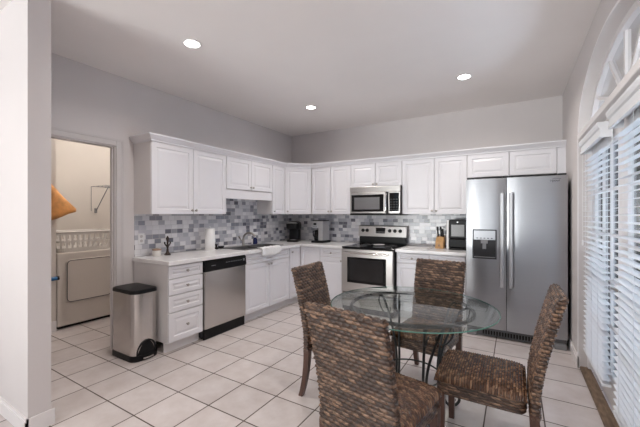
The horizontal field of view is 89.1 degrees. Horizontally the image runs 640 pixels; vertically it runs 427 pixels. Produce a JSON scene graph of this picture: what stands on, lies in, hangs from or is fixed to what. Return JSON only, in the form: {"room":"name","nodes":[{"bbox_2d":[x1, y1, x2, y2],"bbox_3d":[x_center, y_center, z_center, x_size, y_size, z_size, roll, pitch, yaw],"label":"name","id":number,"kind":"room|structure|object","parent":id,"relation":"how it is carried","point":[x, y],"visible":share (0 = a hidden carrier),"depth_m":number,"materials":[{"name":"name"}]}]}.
{"room":"kitchen","nodes":[
{"label":"kitchen","id":0,"kind":"room"},
{"bbox_2d":[0,0,50,417],"bbox_3d":[-3.075,-0.025,2.845,3.000,2.790,0.120,0,0,31],"label":"wall","id":1,"kind":"structure","parent":0,"point":[25,25],"depth_m":2.10,"materials":[{"name":"white paint"}]},
{"bbox_2d":[0,396,28,426],"bbox_3d":[-3.018,1.320,2.732,2.815,0.100,0.015,0,0,31],"label":"baseboard","id":2,"kind":"structure","parent":1,"relation":"attached to","point":[11,414],"depth_m":2.12,"materials":[{"name":"white paint"}]},
{"bbox_2d":[25,408,54,426],"bbox_3d":[-1.782,1.320,2.070,0.015,0.100,0.150,0,0,31],"label":"baseboard","id":3,"kind":"structure","parent":1,"relation":"attached to","point":[47,418],"depth_m":2.08,"materials":[{"name":"white paint"}]},
{"bbox_2d":[51,138,55,321],"bbox_3d":[-3.664,-0.025,3.711,0.860,2.790,0.760,0,0,31],"label":"wall","id":4,"kind":"structure","parent":0,"point":[53,141],"depth_m":3.79,"materials":[{"name":"paint"}]},
{"bbox_2d":[51,321,56,331],"bbox_3d":[-3.281,1.310,3.498,0.015,0.120,0.730,0,0,31],"label":"baseboard","id":5,"kind":"structure","parent":4,"relation":"attached to","point":[54,323],"depth_m":3.79,"materials":[{"name":"white paint"}]},
{"bbox_2d":[51,276,59,280],"bbox_3d":[-3.132,0.748,3.689,0.072,0.047,0.270,0,0,31],"label":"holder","id":6,"kind":"object","parent":4,"relation":"attached to","point":[57,277],"visible":0.24,"depth_m":3.75,"materials":[{"name":"blue plastic"}]},
{"bbox_3d":[-3.142,-0.435,3.701,0.050,0.033,0.008,0,0,31],"label":"wall hook","id":7,"kind":"object","parent":4,"relation":"attached to","visible":0},
{"bbox_2d":[51,183,75,219],"bbox_3d":[-3.057,-0.180,3.728,0.162,0.540,0.430,0,0,31],"label":"plastic bag","id":8,"kind":"object","parent":7,"relation":"hanging from","point":[60,207],"visible":0.32,"depth_m":3.71,"materials":[{"name":"orange plastic"}]},
{"bbox_2d":[56,139,109,247],"bbox_3d":[-4.593,-0.025,3.113,0.120,2.790,9.020,0,0,31],"label":"wall","id":9,"kind":"structure","parent":0,"point":[79,166],"depth_m":4.80,"materials":[{"name":"paint"}]},
{"bbox_2d":[51,53,291,283],"bbox_3d":[-1.555,-0.025,4.277,0.085,2.790,3.900,0,0,31],"label":"wall","id":10,"kind":"structure","parent":0,"point":[85,98],"depth_m":3.45,"materials":[{"name":"grey paint"}]},
{"bbox_2d":[51,127,123,348],"bbox_3d":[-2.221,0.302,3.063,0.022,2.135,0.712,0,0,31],"label":"trim","id":11,"kind":"structure","parent":10,"relation":"attached to","point":[119,144],"depth_m":3.32,"materials":[{"name":"paint"}]},
{"bbox_2d":[138,233,143,243],"bbox_3d":[-1.939,0.265,3.528,0.009,0.114,0.070,0,0,31],"label":"wall outlet","id":12,"kind":"object","parent":10,"relation":"attached to","point":[140,235],"visible":1,"depth_m":3.52,"materials":[{"name":"white plastic"}]},
{"bbox_2d":[134,141,225,213],"bbox_3d":[-1.581,-0.383,3.809,0.348,0.765,1.000,0,0,31],"label":"upper cabinet","id":13,"kind":"object","parent":10,"relation":"attached to","point":[168,179],"visible":1,"depth_m":3.55,"materials":[{"name":"white paint"}]},
{"bbox_2d":[129,132,566,168],"bbox_3d":[0.299,-0.784,4.384,4.760,0.072,1.994,0,0,-4],"label":"crown molding","id":14,"kind":"structure","parent":13,"relation":"attached to","point":[149,136],"depth_m":4.09,"materials":[{"name":"white paint"}]},
{"bbox_2d":[134,198,291,256],"bbox_3d":[-1.248,0.053,4.700,0.008,0.806,2.860,0,0,31],"label":"backsplash","id":15,"kind":"structure","parent":10,"relation":"attached to","point":[186,232],"depth_m":4.28,"materials":[{"name":"grey tile"}]},
{"bbox_2d":[226,156,271,200],"bbox_3d":[-1.085,-0.485,4.637,0.348,0.560,0.920,0,0,31],"label":"upper cabinet","id":16,"kind":"object","parent":10,"relation":"attached to","point":[245,179],"visible":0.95,"depth_m":4.51,"materials":[{"name":"white paint"}]},
{"bbox_2d":[257,165,283,213],"bbox_3d":[-0.769,-0.383,5.165,0.348,0.765,0.300,0,0,31],"label":"upper cabinet","id":17,"kind":"object","parent":10,"relation":"attached to","point":[276,206],"visible":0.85,"depth_m":5.07,"materials":[{"name":"white paint"}]},
{"bbox_2d":[0,0,600,135],"bbox_3d":[-1.977,-1.470,1.516,6.250,0.100,9.370,0,0,31],"label":"ceiling","id":18,"kind":"structure","parent":0,"point":[260,62],"depth_m":2.85,"materials":[{"name":"white paint"}]},
{"bbox_2d":[182,39,201,48],"bbox_3d":[-1.063,-1.414,2.700,0.160,0.008,0.160,0,0,31],"label":"recessed light","id":19,"kind":"object","parent":18,"relation":"in","point":[190,43],"visible":1,"depth_m":2.69,"materials":[{"name":"white paint"}]},
{"bbox_2d":[305,105,316,109],"bbox_3d":[-0.119,-1.414,4.308,0.160,0.008,0.160,0,0,31],"label":"recessed light","id":20,"kind":"object","parent":18,"relation":"in","point":[310,107],"visible":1,"depth_m":4.31,"materials":[{"name":"white paint"}]},
{"bbox_2d":[456,73,472,79],"bbox_3d":[1.485,-1.414,3.350,0.160,0.008,0.160,0,0,31],"label":"recessed light","id":21,"kind":"object","parent":18,"relation":"in","point":[466,76],"visible":1,"depth_m":3.34,"materials":[{"name":"white paint"}]},
{"bbox_2d":[0,301,619,426],"bbox_3d":[-1.977,1.420,1.516,6.250,0.100,9.370,0,0,31],"label":"floor","id":22,"kind":"structure","parent":0,"point":[249,374],"depth_m":2.65,"materials":[{"name":"tile"}]},
{"bbox_2d":[56,248,109,329],"bbox_3d":[-3.207,0.917,4.299,0.700,0.905,0.690,0,0,31],"label":"dryer","id":23,"kind":"object","parent":22,"relation":"on","point":[83,286],"visible":0.66,"depth_m":4.05,"materials":[{"name":"metal"}]},
{"bbox_2d":[56,229,109,252],"bbox_3d":[-3.152,0.337,4.255,0.482,0.256,0.701,0,0,31],"label":"laundry basket","id":24,"kind":"object","parent":23,"relation":"on","point":[84,247],"visible":0.78,"depth_m":4.21,"materials":[{"name":"plastic"}]},
{"bbox_2d":[112,283,156,362],"bbox_3d":[-1.794,1.038,3.173,0.433,0.665,0.262,0,0,31],"label":"trash can","id":25,"kind":"object","parent":22,"relation":"on","point":[134,304],"visible":1,"depth_m":3.07,"materials":[{"name":"silver metal"}]},
{"bbox_2d":[134,261,202,352],"bbox_3d":[-1.611,0.936,3.480,0.630,0.868,0.405,0,0,31],"label":"base cabinet","id":26,"kind":"object","parent":22,"relation":"on","point":[179,292],"visible":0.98,"depth_m":3.29,"materials":[{"name":"white paint"}]},
{"bbox_2d":[132,240,356,265],"bbox_3d":[-0.672,0.479,4.335,1.353,0.042,2.876,0,0,31],"label":"countertop","id":27,"kind":"structure","parent":26,"relation":"on","point":[177,258],"depth_m":3.79,"materials":[{"name":"white stone"}]},
{"bbox_2d":[152,248,161,255],"bbox_3d":[-1.791,0.417,3.568,0.094,0.082,0.094,0,0,31],"label":"candle","id":28,"kind":"object","parent":27,"relation":"on","point":[157,251],"visible":1,"depth_m":3.53,"materials":[{"name":"beige wax"}]},
{"bbox_2d":[164,236,170,254],"bbox_3d":[-1.715,0.350,3.656,0.071,0.215,0.071,0,0,-14],"label":"figurine","id":29,"kind":"object","parent":27,"relation":"on","point":[167,245],"visible":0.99,"depth_m":3.65,"materials":[{"name":"brown metal"}]},
{"bbox_2d":[204,226,215,250],"bbox_3d":[-1.402,0.305,4.139,0.148,0.305,0.148,0,0,31],"label":"paper towel holder","id":30,"kind":"object","parent":27,"relation":"on","point":[209,232],"visible":1,"depth_m":4.09,"materials":[{"name":"white paper"}]},
{"bbox_2d":[215,244,223,248],"bbox_3d":[-1.346,0.425,4.310,0.068,0.065,0.139,0,0,31],"label":"sink caddy","id":31,"kind":"object","parent":27,"relation":"on","point":[216,247],"visible":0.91,"depth_m":4.29,"materials":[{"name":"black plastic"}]},
{"bbox_2d":[238,232,255,245],"bbox_3d":[-1.030,0.349,4.602,0.242,0.199,0.095,0,0,-6],"label":"faucet","id":32,"kind":"object","parent":27,"relation":"on","point":[246,233],"visible":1,"depth_m":4.60,"materials":[{"name":"silver metal"}]},
{"bbox_2d":[223,243,282,249],"bbox_3d":[-0.923,0.535,4.574,0.417,0.175,0.802,0,0,31],"label":"sink","id":33,"kind":"object","parent":27,"relation":"in","point":[252,246],"visible":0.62,"depth_m":4.56,"materials":[{"name":"grey metal"}]},
{"bbox_2d":[257,245,280,255],"bbox_3d":[-0.694,0.501,4.449,0.098,0.125,0.425,0,0,31],"label":"cloth","id":34,"kind":"object","parent":27,"relation":"on","point":[269,250],"visible":1,"depth_m":4.42,"materials":[{"name":"white fabric"}]},
{"bbox_2d":[286,221,300,241],"bbox_3d":[-0.445,0.288,5.485,0.220,0.340,0.319,0,0,11],"label":"coffee maker","id":35,"kind":"object","parent":27,"relation":"on","point":[294,227],"visible":1,"depth_m":5.43,"materials":[{"name":"black plastic"}]},
{"bbox_2d":[311,220,330,242],"bbox_3d":[0.008,0.278,5.287,0.237,0.360,0.260,0,0,31],"label":"coffee maker","id":36,"kind":"object","parent":27,"relation":"on","point":[321,235],"visible":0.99,"depth_m":5.20,"materials":[{"name":"silver plastic"}]},
{"bbox_2d":[199,255,245,340],"bbox_3d":[-1.335,0.937,3.924,0.606,0.866,0.624,0,0,31],"label":"dishwasher","id":37,"kind":"object","parent":22,"relation":"on","point":[223,288],"visible":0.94,"depth_m":3.73,"materials":[{"name":"grey metal"}]},
{"bbox_2d":[244,248,288,321],"bbox_3d":[-0.939,0.936,4.601,0.630,0.868,0.930,0,0,31],"label":"base cabinet","id":38,"kind":"object","parent":22,"relation":"on","point":[266,277],"visible":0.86,"depth_m":4.40,"materials":[{"name":"white paint"}]},
{"bbox_2d":[286,246,320,304],"bbox_3d":[-0.330,0.936,5.301,0.955,0.868,0.875,0,0,31],"label":"base cabinet","id":39,"kind":"object","parent":22,"relation":"on","point":[298,256],"visible":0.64,"depth_m":4.97,"materials":[{"name":"white paint"}]},
{"bbox_2d":[291,261,330,396],"bbox_3d":[0.149,0.889,2.514,0.632,0.962,0.435,0,0,30],"label":"dining chair","id":40,"kind":"object","parent":22,"relation":"on","point":[310,281],"visible":0.23,"depth_m":2.50,"materials":[{"name":"brown wicker"}]},
{"bbox_2d":[320,248,342,306],"bbox_3d":[0.316,0.936,5.056,0.395,0.868,0.630,0,0,31],"label":"base cabinet","id":41,"kind":"object","parent":22,"relation":"on","point":[331,258],"visible":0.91,"depth_m":4.81,"materials":[{"name":"white paint"}]},
{"bbox_2d":[303,301,442,426],"bbox_3d":[0.283,0.889,1.617,0.435,0.962,0.632,0,0,41],"label":"dining chair","id":42,"kind":"object","parent":22,"relation":"on","point":[359,384],"visible":1,"depth_m":1.44,"materials":[{"name":"brown wicker"}]},
{"bbox_2d":[342,225,407,317],"bbox_3d":[0.783,0.772,4.682,0.760,1.195,0.722,0,0,31],"label":"range","id":43,"kind":"object","parent":22,"relation":"on","point":[364,265],"visible":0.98,"depth_m":4.45,"materials":[{"name":"silver metal"}]},
{"bbox_2d":[342,243,405,250],"bbox_3d":[0.787,0.465,4.687,0.760,0.020,0.590,0,0,31],"label":"cooktop","id":44,"kind":"object","parent":43,"relation":"in","point":[359,246],"depth_m":4.59,"materials":[{"name":"black glass"}]},
{"bbox_2d":[331,286,500,426],"bbox_3d":[0.628,0.995,2.264,1.108,0.750,1.108,0,0,31],"label":"dining table","id":45,"kind":"object","parent":22,"relation":"on","point":[468,320],"visible":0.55,"depth_m":2.30,"materials":[{"name":"clear glass"}]},
{"bbox_2d":[390,258,465,368],"bbox_3d":[0.898,0.889,2.677,0.435,0.962,0.632,0,0,38],"label":"dining chair","id":46,"kind":"object","parent":22,"relation":"on","point":[445,275],"visible":0.68,"depth_m":2.78,"materials":[{"name":"brown wicker"}]},
{"bbox_2d":[397,252,466,326],"bbox_3d":[1.521,0.936,4.334,0.845,0.868,0.630,0,0,31],"label":"base cabinet","id":47,"kind":"object","parent":22,"relation":"on","point":[406,262],"visible":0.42,"depth_m":4.22,"materials":[{"name":"white paint"}]},
{"bbox_2d":[395,245,465,255],"bbox_3d":[1.521,0.479,4.332,0.860,0.042,0.626,0,0,31],"label":"countertop","id":48,"kind":"structure","parent":47,"relation":"on","point":[433,250],"depth_m":4.11,"materials":[{"name":"white stone"}]},
{"bbox_2d":[401,246,431,249],"bbox_3d":[1.302,0.453,4.372,0.340,0.010,0.320,0,0,31],"label":"cutting board","id":49,"kind":"object","parent":48,"relation":"on","point":[406,247],"visible":0.97,"depth_m":4.32,"materials":[{"name":"white plastic"}]},
{"bbox_2d":[435,236,445,248],"bbox_3d":[1.637,0.376,4.416,0.100,0.165,0.210,0,0,31],"label":"knife block","id":50,"kind":"object","parent":48,"relation":"on","point":[440,241],"visible":1,"depth_m":4.36,"materials":[{"name":"brown wood"}]},
{"bbox_2d":[446,220,465,250],"bbox_3d":[1.813,0.266,4.268,0.247,0.385,0.294,0,0,31],"label":"coffee maker","id":51,"kind":"object","parent":48,"relation":"on","point":[455,229],"visible":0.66,"depth_m":4.15,"materials":[{"name":"black plastic"}]},
{"bbox_2d":[434,283,568,426],"bbox_3d":[1.034,0.889,1.893,0.632,0.962,0.435,0,0,31],"label":"dining chair","id":52,"kind":"object","parent":22,"relation":"on","point":[494,382],"visible":1,"depth_m":1.76,"materials":[{"name":"brown wicker"}]},
{"bbox_2d":[466,173,567,350],"bbox_3d":[2.250,0.477,3.777,0.933,1.785,0.797,0,0,31],"label":"refrigerator","id":53,"kind":"object","parent":22,"relation":"on","point":[517,227],"visible":0.98,"depth_m":3.47,"materials":[{"name":"grey metal"}]},
{"bbox_2d":[292,95,562,245],"bbox_3d":[0.392,-0.025,5.471,6.250,2.790,0.150,0,0,31],"label":"wall","id":54,"kind":"structure","parent":0,"point":[537,120],"depth_m":4.58,"materials":[{"name":"grey paint"}]},
{"bbox_2d":[284,168,311,213],"bbox_3d":[-0.409,-0.383,5.492,0.615,0.765,0.620,0,0,31],"label":"upper cabinet","id":55,"kind":"object","parent":54,"relation":"attached to","point":[297,181],"visible":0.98,"depth_m":5.28,"materials":[{"name":"white paint"}]},
{"bbox_2d":[312,165,350,213],"bbox_3d":[0.239,-0.383,5.270,0.710,0.765,0.348,0,0,31],"label":"upper cabinet","id":56,"kind":"object","parent":54,"relation":"attached to","point":[331,186],"visible":0.93,"depth_m":5.14,"materials":[{"name":"white paint"}]},
{"bbox_2d":[351,161,401,186],"bbox_3d":[0.884,-0.585,4.884,0.788,0.360,0.348,0,0,31],"label":"upper cabinet","id":57,"kind":"object","parent":54,"relation":"attached to","point":[385,173],"visible":0.88,"depth_m":4.74,"materials":[{"name":"white paint"}]},
{"bbox_2d":[350,185,407,214],"bbox_3d":[0.866,-0.194,4.835,0.768,0.418,0.444,0,0,31],"label":"microwave","id":58,"kind":"object","parent":57,"relation":"attached to","point":[372,200],"visible":0.99,"depth_m":4.66,"materials":[{"name":"grey metal"}]},
{"bbox_2d":[292,214,465,246],"bbox_3d":[0.793,0.188,5.139,3.042,0.536,0.008,0,0,31],"label":"backsplash","id":59,"kind":"structure","parent":54,"relation":"attached to","point":[422,228],"depth_m":5.06,"materials":[{"name":"grey tile"}]},
{"bbox_2d":[402,155,466,213],"bbox_3d":[1.582,-0.383,4.466,0.836,0.765,0.348,0,0,31],"label":"upper cabinet","id":60,"kind":"object","parent":54,"relation":"attached to","point":[432,185],"visible":0.95,"depth_m":4.33,"materials":[{"name":"white paint"}]},
{"bbox_2d":[467,148,556,178],"bbox_3d":[2.347,-0.613,4.025,0.926,0.305,0.318,0,0,31],"label":"upper cabinet","id":61,"kind":"object","parent":54,"relation":"attached to","point":[537,162],"visible":0.85,"depth_m":3.87,"materials":[{"name":"white paint"}]},
{"bbox_2d":[557,147,565,173],"bbox_3d":[2.707,-0.613,3.644,0.079,0.305,0.026,0,0,31],"label":"trim","id":62,"kind":"structure","parent":61,"relation":"attached to","point":[561,151],"depth_m":3.63,"materials":[{"name":"white paint"}]},
{"bbox_2d":[563,0,617,367],"bbox_3d":[0.644,-0.025,-0.024,0.150,2.790,9.020,0,0,31],"label":"wall","id":63,"kind":"structure","parent":0,"point":[572,93],"depth_m":3.05,"materials":[{"name":"grey paint"}]},
{"bbox_2d":[567,334,578,367],"bbox_3d":[2.595,1.320,3.394,0.015,0.100,1.150,0,0,31],"label":"baseboard","id":64,"kind":"structure","parent":63,"relation":"attached to","point":[572,349],"depth_m":3.11,"materials":[{"name":"white paint"}]},
{"bbox_2d":[577,135,578,367],"bbox_3d":[2.309,0.330,2.909,0.008,2.080,0.025,0,0,31],"label":"trim","id":65,"kind":"structure","parent":63,"relation":"attached to","point":[577,135],"depth_m":2.90,"materials":[{"name":"white paint"}]},
{"bbox_2d":[587,148,593,371],"bbox_3d":[1.903,0.370,2.019,0.090,2.000,1.920,0,0,31],"label":"trim","id":66,"kind":"structure","parent":63,"relation":"attached to","point":[589,203],"depth_m":2.83,"materials":[{"name":"white paint"}]},
{"bbox_2d":[579,121,612,387],"bbox_3d":[2.126,0.275,2.527,0.082,1.810,0.750,0,0,31],"label":"window blind","id":67,"kind":"object","parent":63,"relation":"attached to","point":[596,311],"visible":0.99,"depth_m":2.41,"materials":[{"name":"white plastic"}]},
{"bbox_2d":[580,366,618,426],"bbox_3d":[1.850,1.359,2.051,0.078,0.022,1.916,0,0,31],"label":"trim","id":68,"kind":"structure","parent":63,"relation":"attached to","point":[608,419],"depth_m":2.37,"materials":[{"name":"brown wood"}]},
{"bbox_2d":[578,0,635,133],"bbox_3d":[1.843,-0.956,2.055,0.081,0.492,1.944,0,0,31],"label":"trim","id":69,"kind":"structure","parent":63,"relation":"attached to","point":[620,9],"depth_m":2.36,"materials":[{"name":"white paint"}]},
{"bbox_2d":[592,128,622,409],"bbox_3d":[2.144,0.365,2.414,0.042,1.961,0.921,0,0,31],"label":"door","id":70,"kind":"structure","parent":63,"relation":"in","point":[602,143],"depth_m":2.31,"materials":[{"name":"white paint"}]},
{"bbox_2d":[578,58,639,138],"bbox_3d":[1.876,-0.667,2.035,0.154,0.095,1.920,0,0,31],"label":"trim","id":71,"kind":"structure","parent":63,"relation":"attached to","point":[633,73],"depth_m":1.90,"materials":[{"name":"white paint"}]},
{"bbox_2d":[590,0,639,118],"bbox_3d":[1.910,-0.950,2.015,0.075,0.480,1.920,0,0,31],"label":"trim","id":72,"kind":"structure","parent":63,"relation":"attached to","point":[622,31],"depth_m":2.12,"materials":[{"name":"white paint"}]},
{"bbox_2d":[598,13,639,108],"bbox_3d":[1.907,-0.925,2.016,0.001,0.430,1.820,0,0,31],"label":"window","id":73,"kind":"structure","parent":63,"relation":"in","point":[609,85],"depth_m":2.13,"materials":[{"name":"clear glass"}]},
{"bbox_2d":[606,75,639,426],"bbox_3d":[1.589,0.290,1.630,0.082,1.840,0.850,0,0,31],"label":"window blind","id":74,"kind":"object","parent":63,"relation":"attached to","point":[626,412],"visible":1,"depth_m":1.77,"materials":[{"name":"white plastic"}]},
{"bbox_2d":[610,106,639,292],"bbox_3d":[1.660,0.365,1.656,0.094,1.961,0.974,0,0,31],"label":"door","id":75,"kind":"structure","parent":63,"relation":"in","point":[636,113],"depth_m":1.93,"materials":[{"name":"white paint"}]},
{"bbox_3d":[-2.214,-0.025,5.115,1.905,2.790,0.100,0,0,31],"label":"wall","id":76,"kind":"structure","parent":0,"visible":0},
{"bbox_2d":[91,185,109,212],"bbox_3d":[-3.085,-0.222,5.116,0.408,0.403,0.754,0,0,31],"label":"wire shelf","id":77,"kind":"object","parent":76,"relation":"attached to","point":[95,209],"visible":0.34,"depth_m":4.90,"materials":[{"name":"white metal"}]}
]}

